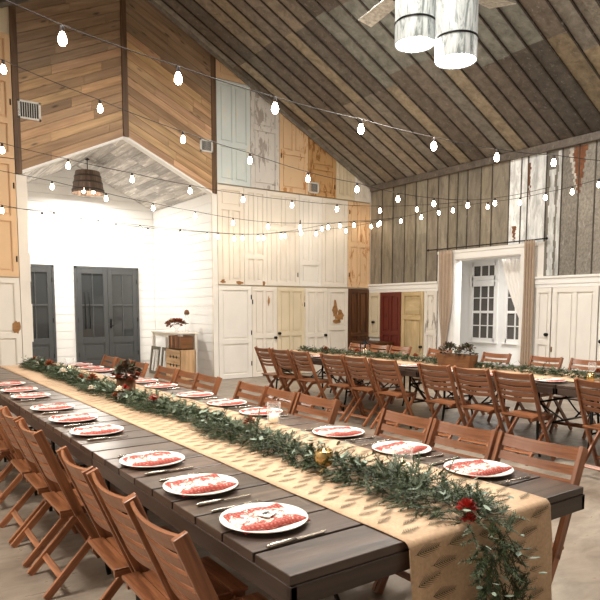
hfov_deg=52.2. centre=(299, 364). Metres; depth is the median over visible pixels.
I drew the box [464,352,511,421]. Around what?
folding chair
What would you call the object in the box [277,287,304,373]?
door
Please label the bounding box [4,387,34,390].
napkin
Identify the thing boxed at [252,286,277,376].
door
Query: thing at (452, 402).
folding chair
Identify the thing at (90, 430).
napkin
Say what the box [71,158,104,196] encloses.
pendant
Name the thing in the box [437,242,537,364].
trim
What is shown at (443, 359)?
planter box
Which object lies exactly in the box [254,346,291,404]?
folding chair
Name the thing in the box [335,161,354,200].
door
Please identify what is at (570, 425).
folding chair
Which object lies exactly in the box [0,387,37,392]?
dinner plate
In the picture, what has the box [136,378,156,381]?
napkin
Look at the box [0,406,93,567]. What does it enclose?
folding chair
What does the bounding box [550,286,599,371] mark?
door
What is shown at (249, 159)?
bulb
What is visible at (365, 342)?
lantern
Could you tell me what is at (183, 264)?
wall
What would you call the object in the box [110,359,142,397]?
flower arrangement
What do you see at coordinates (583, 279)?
trim
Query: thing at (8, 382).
napkin
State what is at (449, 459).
table knife
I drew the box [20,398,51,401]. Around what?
table knife
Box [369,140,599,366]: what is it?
wall
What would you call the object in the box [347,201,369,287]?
door
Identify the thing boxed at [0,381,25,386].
dinner plate
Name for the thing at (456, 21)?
pendant
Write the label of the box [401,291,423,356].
door
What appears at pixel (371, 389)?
folding chair
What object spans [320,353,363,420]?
folding chair
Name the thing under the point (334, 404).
folding chair
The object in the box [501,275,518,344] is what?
window
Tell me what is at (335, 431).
napkin
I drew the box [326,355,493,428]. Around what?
table
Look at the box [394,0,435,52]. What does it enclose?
pendant
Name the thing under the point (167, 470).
table knife
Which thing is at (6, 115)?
door
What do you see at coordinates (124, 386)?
flower
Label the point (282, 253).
door
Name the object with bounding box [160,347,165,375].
wooden shutter
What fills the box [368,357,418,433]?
folding chair
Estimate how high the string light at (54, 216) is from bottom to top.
0.681 m
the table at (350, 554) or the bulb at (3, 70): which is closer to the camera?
the table at (350, 554)
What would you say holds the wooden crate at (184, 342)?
on the wooden crate at (185, 360)
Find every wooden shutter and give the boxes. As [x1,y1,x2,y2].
[149,346,160,373]
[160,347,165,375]
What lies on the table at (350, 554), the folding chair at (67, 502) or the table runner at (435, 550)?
the table runner at (435, 550)
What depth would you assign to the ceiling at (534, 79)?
10.66 m
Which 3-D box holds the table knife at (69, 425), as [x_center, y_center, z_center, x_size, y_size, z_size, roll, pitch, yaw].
[-1.325,0.364,3.735,0.230,0.015,0.015,-4,7,-37]
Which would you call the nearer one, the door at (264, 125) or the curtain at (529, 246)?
the curtain at (529, 246)
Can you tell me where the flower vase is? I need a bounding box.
[164,318,188,327]
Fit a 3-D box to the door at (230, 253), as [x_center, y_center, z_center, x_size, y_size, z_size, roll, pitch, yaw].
[-1.421,-2.641,12.561,0.604,1.989,0.046,-4,6,-35]
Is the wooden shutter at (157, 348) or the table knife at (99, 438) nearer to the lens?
the table knife at (99, 438)
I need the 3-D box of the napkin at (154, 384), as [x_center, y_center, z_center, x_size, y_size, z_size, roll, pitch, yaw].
[-1.252,0.185,5.529,0.247,0.020,0.194,-2,6,-24]
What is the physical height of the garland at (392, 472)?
0.936 m
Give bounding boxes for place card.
[256,509,276,516]
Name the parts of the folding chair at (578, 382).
seat, leg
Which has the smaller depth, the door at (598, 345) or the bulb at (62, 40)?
the bulb at (62, 40)
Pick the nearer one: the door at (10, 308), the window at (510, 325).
the door at (10, 308)
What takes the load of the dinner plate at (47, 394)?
on the table at (13, 404)
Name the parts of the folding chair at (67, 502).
leg, seat rail, leg, seat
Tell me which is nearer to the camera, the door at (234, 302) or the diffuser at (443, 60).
the diffuser at (443, 60)
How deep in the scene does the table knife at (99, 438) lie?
3.32 m
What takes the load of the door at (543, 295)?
in the wall at (570, 222)
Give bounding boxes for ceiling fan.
[358,0,515,26]
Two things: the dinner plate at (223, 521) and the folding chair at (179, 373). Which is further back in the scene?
the folding chair at (179, 373)
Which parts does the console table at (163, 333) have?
leg, leg, leg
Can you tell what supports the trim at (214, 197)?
attached to the wall at (71, 122)
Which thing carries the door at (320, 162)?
in the wall at (71, 122)
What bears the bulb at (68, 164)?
attached to the string light at (2, 150)
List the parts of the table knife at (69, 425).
handle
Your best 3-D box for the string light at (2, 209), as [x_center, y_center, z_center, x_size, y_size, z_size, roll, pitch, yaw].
[-2.710,-2.635,10.629,11.891,0.761,0.054,-4,6,-35]
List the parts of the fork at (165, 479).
handle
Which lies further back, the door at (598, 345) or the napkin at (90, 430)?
the door at (598, 345)
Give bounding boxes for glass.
[269,402,280,421]
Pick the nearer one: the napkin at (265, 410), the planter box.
the napkin at (265, 410)
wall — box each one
[0,0,369,378]
[27,166,155,367]
[153,194,212,376]
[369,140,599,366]
[460,256,520,364]
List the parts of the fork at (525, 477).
handle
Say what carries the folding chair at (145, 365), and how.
on the floor
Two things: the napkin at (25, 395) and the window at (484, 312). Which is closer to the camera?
the napkin at (25, 395)
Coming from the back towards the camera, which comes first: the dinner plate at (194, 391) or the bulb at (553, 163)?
the bulb at (553, 163)
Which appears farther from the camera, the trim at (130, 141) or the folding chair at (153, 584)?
the trim at (130, 141)
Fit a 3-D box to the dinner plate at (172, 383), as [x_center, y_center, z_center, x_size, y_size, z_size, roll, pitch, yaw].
[-1.251,0.195,5.527,0.296,0.020,0.296,-3,6,-29]
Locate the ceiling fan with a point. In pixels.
(384, 7)
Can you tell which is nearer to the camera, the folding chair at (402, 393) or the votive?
the votive
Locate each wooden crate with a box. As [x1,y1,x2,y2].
[166,348,195,380]
[168,335,193,349]
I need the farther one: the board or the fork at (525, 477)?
the board
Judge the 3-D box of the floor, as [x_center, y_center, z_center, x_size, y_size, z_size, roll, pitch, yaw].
[0.488,0.959,6.188,12.220,0.100,19.950,-4,6,-35]
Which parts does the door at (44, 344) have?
glass pane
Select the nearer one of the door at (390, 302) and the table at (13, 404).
the table at (13, 404)
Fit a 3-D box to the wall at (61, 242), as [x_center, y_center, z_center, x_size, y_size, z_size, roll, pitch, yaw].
[-5.083,-2.154,14.062,3.780,4.660,0.150,-4,6,-35]
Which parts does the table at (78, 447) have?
leg, leg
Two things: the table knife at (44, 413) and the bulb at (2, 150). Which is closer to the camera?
the table knife at (44, 413)
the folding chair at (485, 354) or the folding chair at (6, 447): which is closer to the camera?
the folding chair at (6, 447)
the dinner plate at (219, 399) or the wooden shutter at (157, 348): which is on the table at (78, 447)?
the dinner plate at (219, 399)
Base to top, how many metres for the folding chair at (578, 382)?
0.884 m
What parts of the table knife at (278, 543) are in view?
handle, blade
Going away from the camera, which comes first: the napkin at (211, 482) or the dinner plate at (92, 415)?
the napkin at (211, 482)
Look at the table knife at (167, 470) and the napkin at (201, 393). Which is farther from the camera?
the napkin at (201, 393)
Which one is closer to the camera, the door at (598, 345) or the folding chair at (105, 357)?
the folding chair at (105, 357)
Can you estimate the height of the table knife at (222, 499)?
0.015 m
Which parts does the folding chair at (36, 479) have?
leg, leg, seat, seat rail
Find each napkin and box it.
[0,381,22,384]
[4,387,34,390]
[14,392,48,398]
[33,403,73,410]
[51,413,96,422]
[68,363,92,364]
[73,424,122,435]
[80,366,99,368]
[90,368,113,371]
[123,451,184,467]
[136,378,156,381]
[147,383,176,387]
[164,474,238,496]
[179,391,211,397]
[206,399,244,406]
[223,503,309,534]
[240,407,282,415]
[314,426,364,437]
[371,441,427,455]
[400,364,416,366]
[443,459,511,477]
[535,378,564,380]
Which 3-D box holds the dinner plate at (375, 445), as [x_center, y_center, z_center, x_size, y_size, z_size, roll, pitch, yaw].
[0.506,0.422,3.057,0.296,0.020,0.296,-4,7,-39]
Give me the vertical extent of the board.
0.374 m
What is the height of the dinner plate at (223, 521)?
0.020 m
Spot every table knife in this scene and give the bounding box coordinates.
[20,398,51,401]
[42,411,72,414]
[63,422,100,426]
[86,435,127,440]
[144,466,193,475]
[195,494,250,505]
[266,529,325,547]
[360,439,390,445]
[428,456,459,465]
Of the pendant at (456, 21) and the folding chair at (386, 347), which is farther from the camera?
the folding chair at (386, 347)
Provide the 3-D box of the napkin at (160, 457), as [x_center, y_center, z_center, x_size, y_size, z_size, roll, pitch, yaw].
[-0.682,0.433,2.829,0.241,0.019,0.194,-3,6,-33]
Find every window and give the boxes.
[467,261,498,343]
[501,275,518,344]
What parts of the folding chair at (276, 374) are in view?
leg, seat, leg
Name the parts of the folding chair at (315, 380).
leg, seat, leg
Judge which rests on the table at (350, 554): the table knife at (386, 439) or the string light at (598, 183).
the table knife at (386, 439)
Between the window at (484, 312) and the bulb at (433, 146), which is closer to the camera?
the bulb at (433, 146)
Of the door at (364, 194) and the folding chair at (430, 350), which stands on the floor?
the folding chair at (430, 350)
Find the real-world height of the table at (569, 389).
0.751 m
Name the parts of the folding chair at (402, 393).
leg, seat, leg, seat rail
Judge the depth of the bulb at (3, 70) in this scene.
5.75 m
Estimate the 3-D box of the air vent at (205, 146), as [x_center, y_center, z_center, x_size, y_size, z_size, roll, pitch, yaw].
[-1.845,-4.312,12.087,0.280,0.240,0.020,-4,6,-35]
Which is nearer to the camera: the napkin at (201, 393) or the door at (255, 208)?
the napkin at (201, 393)
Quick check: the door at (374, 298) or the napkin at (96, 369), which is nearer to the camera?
the napkin at (96, 369)
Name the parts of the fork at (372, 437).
handle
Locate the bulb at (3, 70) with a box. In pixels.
[0,60,6,73]
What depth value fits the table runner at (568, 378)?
7.47 m
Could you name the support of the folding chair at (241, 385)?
on the floor
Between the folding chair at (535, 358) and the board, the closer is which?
the folding chair at (535, 358)
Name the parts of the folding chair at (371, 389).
leg, seat, leg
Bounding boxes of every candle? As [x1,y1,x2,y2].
[269,411,278,421]
[587,373,594,381]
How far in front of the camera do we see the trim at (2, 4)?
12.32 m
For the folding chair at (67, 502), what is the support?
on the floor
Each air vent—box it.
[17,99,40,121]
[200,138,212,152]
[308,182,318,193]
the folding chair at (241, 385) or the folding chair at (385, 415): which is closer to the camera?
the folding chair at (385, 415)
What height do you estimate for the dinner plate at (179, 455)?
0.020 m
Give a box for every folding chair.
[0,406,78,543]
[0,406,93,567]
[0,424,50,503]
[0,428,32,485]
[15,418,124,599]
[56,446,195,599]
[85,467,247,599]
[100,355,116,368]
[112,357,130,368]
[122,492,267,599]
[127,360,148,377]
[153,365,177,382]
[173,369,197,388]
[191,373,221,394]
[233,381,268,406]
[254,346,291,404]
[262,385,297,413]
[271,348,310,405]
[289,350,328,413]
[291,392,340,424]
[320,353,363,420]
[333,342,368,396]
[342,355,388,426]
[351,344,389,399]
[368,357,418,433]
[372,345,411,403]
[372,417,498,590]
[374,408,439,593]
[411,348,451,411]
[417,362,470,440]
[452,365,510,454]
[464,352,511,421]
[491,431,587,584]
[492,369,555,465]
[510,355,563,431]
[549,358,599,439]
[574,377,599,470]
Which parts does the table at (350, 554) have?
leg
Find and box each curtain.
[439,250,452,349]
[502,258,520,316]
[520,239,534,364]
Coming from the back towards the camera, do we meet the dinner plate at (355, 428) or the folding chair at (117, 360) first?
the folding chair at (117, 360)
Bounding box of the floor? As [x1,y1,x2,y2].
[0,368,599,599]
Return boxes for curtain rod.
[427,237,547,250]
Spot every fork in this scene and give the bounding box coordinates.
[159,472,203,481]
[211,499,261,512]
[344,436,374,440]
[412,454,443,459]
[497,476,530,483]
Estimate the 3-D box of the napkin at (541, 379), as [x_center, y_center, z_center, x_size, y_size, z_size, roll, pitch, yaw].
[2.431,0.147,5.949,0.242,0.018,0.197,-3,6,-28]
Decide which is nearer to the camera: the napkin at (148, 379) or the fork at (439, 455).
the fork at (439, 455)
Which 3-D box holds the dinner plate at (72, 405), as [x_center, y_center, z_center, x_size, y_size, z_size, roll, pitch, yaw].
[-1.744,0.306,4.325,0.296,0.020,0.296,-4,7,-40]
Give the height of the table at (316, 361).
0.751 m
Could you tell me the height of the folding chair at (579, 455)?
0.884 m
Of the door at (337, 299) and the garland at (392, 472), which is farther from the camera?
the door at (337, 299)
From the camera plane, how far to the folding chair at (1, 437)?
5.14 m
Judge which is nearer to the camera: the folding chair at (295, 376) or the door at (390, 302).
the folding chair at (295, 376)
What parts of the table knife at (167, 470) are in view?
handle, blade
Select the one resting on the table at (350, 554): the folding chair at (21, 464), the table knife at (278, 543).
the table knife at (278, 543)
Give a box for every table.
[0,362,124,380]
[0,375,194,495]
[20,393,318,574]
[92,422,584,599]
[151,330,197,372]
[260,349,386,408]
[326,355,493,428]
[418,363,599,456]
[556,383,599,448]
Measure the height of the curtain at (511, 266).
2.390 m
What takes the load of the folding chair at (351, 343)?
on the floor
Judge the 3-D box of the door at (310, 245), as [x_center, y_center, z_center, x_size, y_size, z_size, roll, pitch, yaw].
[0.232,-2.748,13.722,0.619,1.989,0.056,-4,6,-35]
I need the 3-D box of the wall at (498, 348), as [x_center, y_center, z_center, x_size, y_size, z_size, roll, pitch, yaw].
[5.086,-1.328,14.141,0.120,3.000,5.900,-4,6,-35]
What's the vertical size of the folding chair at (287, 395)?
0.884 m
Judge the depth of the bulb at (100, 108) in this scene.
6.28 m
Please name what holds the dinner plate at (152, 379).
on the table at (13, 404)
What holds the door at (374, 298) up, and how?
in the wall at (570, 222)
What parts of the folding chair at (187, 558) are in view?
seat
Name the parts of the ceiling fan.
blade, blade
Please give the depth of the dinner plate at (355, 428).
3.45 m
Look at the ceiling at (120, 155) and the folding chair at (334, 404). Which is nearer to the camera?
the folding chair at (334, 404)
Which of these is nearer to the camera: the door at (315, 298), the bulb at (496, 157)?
the bulb at (496, 157)
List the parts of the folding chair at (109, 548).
leg, seat rail, seat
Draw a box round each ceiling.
[0,0,599,185]
[22,140,205,211]
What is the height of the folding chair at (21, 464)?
0.884 m
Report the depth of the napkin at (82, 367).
7.20 m
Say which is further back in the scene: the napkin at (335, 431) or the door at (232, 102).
the door at (232, 102)
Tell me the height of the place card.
0.002 m
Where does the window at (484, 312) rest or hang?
in the wall at (498, 348)
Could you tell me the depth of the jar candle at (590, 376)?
5.86 m
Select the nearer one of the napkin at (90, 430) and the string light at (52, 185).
the napkin at (90, 430)
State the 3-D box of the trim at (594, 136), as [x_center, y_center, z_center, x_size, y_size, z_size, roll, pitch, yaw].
[1.536,-3.247,4.579,11.912,0.130,16.150,-4,6,-35]
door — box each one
[0,32,13,158]
[0,158,18,276]
[0,277,22,365]
[30,264,56,362]
[73,266,140,368]
[216,78,250,186]
[217,184,243,284]
[218,285,251,378]
[244,188,266,285]
[250,91,278,190]
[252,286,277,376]
[267,191,298,285]
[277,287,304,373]
[279,112,307,194]
[299,195,321,286]
[305,288,326,372]
[308,137,335,198]
[322,198,347,286]
[327,288,347,368]
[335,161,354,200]
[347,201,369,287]
[348,289,368,348]
[354,177,370,202]
[369,293,379,336]
[380,292,400,351]
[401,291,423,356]
[423,291,437,357]
[534,287,552,367]
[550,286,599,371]
[597,300,599,366]
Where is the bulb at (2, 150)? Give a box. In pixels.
[0,143,4,153]
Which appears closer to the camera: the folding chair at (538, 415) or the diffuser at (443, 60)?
the diffuser at (443, 60)
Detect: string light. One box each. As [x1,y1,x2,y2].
[0,59,548,207]
[0,142,462,212]
[0,170,396,229]
[0,205,391,240]
[0,206,374,239]
[5,0,599,166]
[350,179,599,222]
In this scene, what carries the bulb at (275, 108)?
attached to the string light at (62, 40)
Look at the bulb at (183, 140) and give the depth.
6.82 m
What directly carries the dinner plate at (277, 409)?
on the table at (78, 447)
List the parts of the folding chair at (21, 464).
leg, leg, seat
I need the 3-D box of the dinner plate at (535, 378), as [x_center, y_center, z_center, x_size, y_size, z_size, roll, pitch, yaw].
[2.430,0.156,5.951,0.296,0.020,0.296,-3,6,-32]
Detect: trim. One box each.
[0,0,370,188]
[15,174,33,362]
[22,136,214,195]
[212,194,218,376]
[368,274,599,292]
[370,131,599,191]
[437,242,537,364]
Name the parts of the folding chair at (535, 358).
leg, seat, leg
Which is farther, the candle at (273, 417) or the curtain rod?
the curtain rod
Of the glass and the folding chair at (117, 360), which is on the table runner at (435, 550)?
the glass
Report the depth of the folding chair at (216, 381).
5.54 m
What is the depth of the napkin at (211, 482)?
2.40 m
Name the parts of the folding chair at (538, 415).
leg, seat, leg, seat rail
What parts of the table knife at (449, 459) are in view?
handle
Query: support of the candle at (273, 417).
on the glass
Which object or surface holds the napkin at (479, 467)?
on the dinner plate at (510, 471)
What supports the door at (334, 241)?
in the wall at (71, 122)
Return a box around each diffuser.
[396,36,433,51]
[436,53,475,67]
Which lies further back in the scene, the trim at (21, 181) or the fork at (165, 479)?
the trim at (21, 181)
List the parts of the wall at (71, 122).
post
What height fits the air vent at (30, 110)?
0.300 m
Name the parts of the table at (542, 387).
leg, leg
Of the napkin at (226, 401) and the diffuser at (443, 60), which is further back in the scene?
the diffuser at (443, 60)
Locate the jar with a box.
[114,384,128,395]
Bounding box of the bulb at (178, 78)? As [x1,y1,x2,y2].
[174,66,181,84]
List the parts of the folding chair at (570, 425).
leg, seat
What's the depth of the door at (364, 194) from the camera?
14.47 m
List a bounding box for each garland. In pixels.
[18,356,546,599]
[297,345,599,379]
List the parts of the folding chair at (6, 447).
seat rail, leg, leg, seat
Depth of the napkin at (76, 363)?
7.57 m
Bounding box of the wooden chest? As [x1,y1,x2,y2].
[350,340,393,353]
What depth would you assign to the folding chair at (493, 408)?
6.27 m
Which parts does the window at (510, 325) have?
glass pane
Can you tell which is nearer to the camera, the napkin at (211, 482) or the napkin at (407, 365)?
the napkin at (211, 482)
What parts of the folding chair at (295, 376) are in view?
leg, seat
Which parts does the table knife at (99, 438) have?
handle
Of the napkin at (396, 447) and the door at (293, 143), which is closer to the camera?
the napkin at (396, 447)
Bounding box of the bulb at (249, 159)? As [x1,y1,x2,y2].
[248,153,251,163]
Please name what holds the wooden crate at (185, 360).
on the floor
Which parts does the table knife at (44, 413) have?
handle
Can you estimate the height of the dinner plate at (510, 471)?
0.020 m
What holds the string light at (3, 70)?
attached to the wall
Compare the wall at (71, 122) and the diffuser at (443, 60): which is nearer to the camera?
the diffuser at (443, 60)
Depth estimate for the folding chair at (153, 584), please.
2.22 m
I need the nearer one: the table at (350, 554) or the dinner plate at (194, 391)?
the table at (350, 554)
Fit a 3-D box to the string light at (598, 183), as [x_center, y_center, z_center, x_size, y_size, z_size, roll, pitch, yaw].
[5.803,-2.711,7.681,0.056,0.471,16.081,-4,6,-35]
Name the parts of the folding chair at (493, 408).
leg, seat, leg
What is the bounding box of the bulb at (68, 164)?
[66,159,69,168]
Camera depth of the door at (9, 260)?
10.15 m
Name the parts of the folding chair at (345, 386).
leg, seat, leg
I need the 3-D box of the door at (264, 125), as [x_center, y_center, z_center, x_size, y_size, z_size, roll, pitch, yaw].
[-0.742,-4.660,12.860,0.699,1.924,0.045,-4,6,-35]
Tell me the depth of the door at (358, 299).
14.69 m
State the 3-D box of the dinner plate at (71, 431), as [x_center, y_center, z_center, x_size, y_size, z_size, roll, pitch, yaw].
[-1.161,0.381,3.504,0.296,0.020,0.296,-3,6,-34]
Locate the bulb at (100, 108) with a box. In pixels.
[97,100,102,112]
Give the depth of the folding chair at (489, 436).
3.16 m
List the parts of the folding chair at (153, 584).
seat, seat rail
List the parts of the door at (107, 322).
long handle, glass pane, glass pane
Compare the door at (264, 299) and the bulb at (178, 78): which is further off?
the door at (264, 299)
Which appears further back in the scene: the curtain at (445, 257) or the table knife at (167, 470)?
the curtain at (445, 257)
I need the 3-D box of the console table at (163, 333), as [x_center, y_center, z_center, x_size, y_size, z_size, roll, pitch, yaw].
[-2.789,-0.254,13.572,0.400,0.965,1.620,-4,6,-35]
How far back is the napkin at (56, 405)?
4.30 m
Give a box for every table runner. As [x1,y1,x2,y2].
[0,363,551,599]
[279,350,599,381]
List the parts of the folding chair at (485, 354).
leg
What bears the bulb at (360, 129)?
attached to the string light at (62, 40)
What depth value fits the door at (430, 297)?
13.27 m
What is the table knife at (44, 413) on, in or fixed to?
on the table at (78, 447)
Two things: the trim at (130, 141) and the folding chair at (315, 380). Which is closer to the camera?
the folding chair at (315, 380)
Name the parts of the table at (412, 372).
leg, leg, leg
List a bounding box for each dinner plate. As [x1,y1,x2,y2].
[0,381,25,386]
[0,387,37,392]
[10,392,50,398]
[30,403,74,410]
[49,413,97,422]
[69,425,123,435]
[119,451,184,467]
[136,379,157,383]
[144,383,177,388]
[163,473,237,495]
[177,391,213,397]
[207,399,246,406]
[219,502,307,533]
[239,407,282,415]
[312,426,364,437]
[372,441,431,455]
[443,459,513,476]
[535,378,566,382]
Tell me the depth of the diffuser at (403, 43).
5.41 m
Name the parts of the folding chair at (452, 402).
leg, seat, leg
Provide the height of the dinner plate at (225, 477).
0.020 m
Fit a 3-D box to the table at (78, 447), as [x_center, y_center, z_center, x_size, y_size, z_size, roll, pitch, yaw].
[-0.957,0.705,4.202,1.428,0.751,1.742,-4,6,-35]
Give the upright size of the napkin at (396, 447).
0.019 m
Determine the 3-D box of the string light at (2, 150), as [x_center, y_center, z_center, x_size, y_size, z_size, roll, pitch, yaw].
[-1.554,-2.838,8.971,11.891,0.753,0.054,-4,6,-35]
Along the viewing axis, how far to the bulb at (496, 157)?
6.35 m
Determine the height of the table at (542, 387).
0.751 m
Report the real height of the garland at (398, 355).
0.167 m
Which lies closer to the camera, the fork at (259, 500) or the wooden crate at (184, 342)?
the fork at (259, 500)
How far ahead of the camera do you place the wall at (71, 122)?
10.93 m
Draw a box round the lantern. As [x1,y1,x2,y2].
[360,339,369,354]
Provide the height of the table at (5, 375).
0.751 m
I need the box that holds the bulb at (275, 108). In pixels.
[272,97,278,113]
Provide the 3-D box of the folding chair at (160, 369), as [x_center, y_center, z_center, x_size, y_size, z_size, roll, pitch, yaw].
[-1.510,0.473,6.168,0.480,0.884,0.432,-4,6,-36]
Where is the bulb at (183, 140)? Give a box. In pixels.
[181,132,185,142]
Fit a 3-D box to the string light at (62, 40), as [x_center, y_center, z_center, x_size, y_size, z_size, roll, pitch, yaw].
[0.902,-2.476,5.521,11.892,0.944,0.054,-4,6,-35]
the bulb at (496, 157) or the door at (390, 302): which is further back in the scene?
the door at (390, 302)
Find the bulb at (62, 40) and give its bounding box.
[58,25,66,45]
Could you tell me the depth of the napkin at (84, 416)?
3.87 m
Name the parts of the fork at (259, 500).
handle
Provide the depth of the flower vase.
13.20 m
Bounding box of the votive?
[315,448,332,472]
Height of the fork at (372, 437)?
0.013 m
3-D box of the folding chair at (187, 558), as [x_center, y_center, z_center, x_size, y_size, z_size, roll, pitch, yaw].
[-0.258,0.860,1.951,0.480,0.884,0.432,-3,6,-34]
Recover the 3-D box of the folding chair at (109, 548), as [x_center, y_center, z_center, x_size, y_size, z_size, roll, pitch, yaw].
[-0.738,0.798,2.625,0.480,0.884,0.432,-4,6,-34]
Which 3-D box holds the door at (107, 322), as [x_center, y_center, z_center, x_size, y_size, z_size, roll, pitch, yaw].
[-4.499,-1.066,14.411,1.500,2.430,0.119,-4,6,-35]
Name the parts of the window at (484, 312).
glass pane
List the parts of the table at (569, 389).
leg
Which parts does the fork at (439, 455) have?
handle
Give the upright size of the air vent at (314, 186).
0.240 m
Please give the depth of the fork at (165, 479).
2.55 m
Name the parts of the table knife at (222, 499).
handle, blade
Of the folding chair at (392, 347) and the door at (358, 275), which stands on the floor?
the folding chair at (392, 347)
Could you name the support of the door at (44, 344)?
in the wall at (61, 242)
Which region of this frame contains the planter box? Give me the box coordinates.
[437,341,478,367]
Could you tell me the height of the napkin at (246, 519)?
0.018 m
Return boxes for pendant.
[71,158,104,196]
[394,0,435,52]
[434,0,478,69]

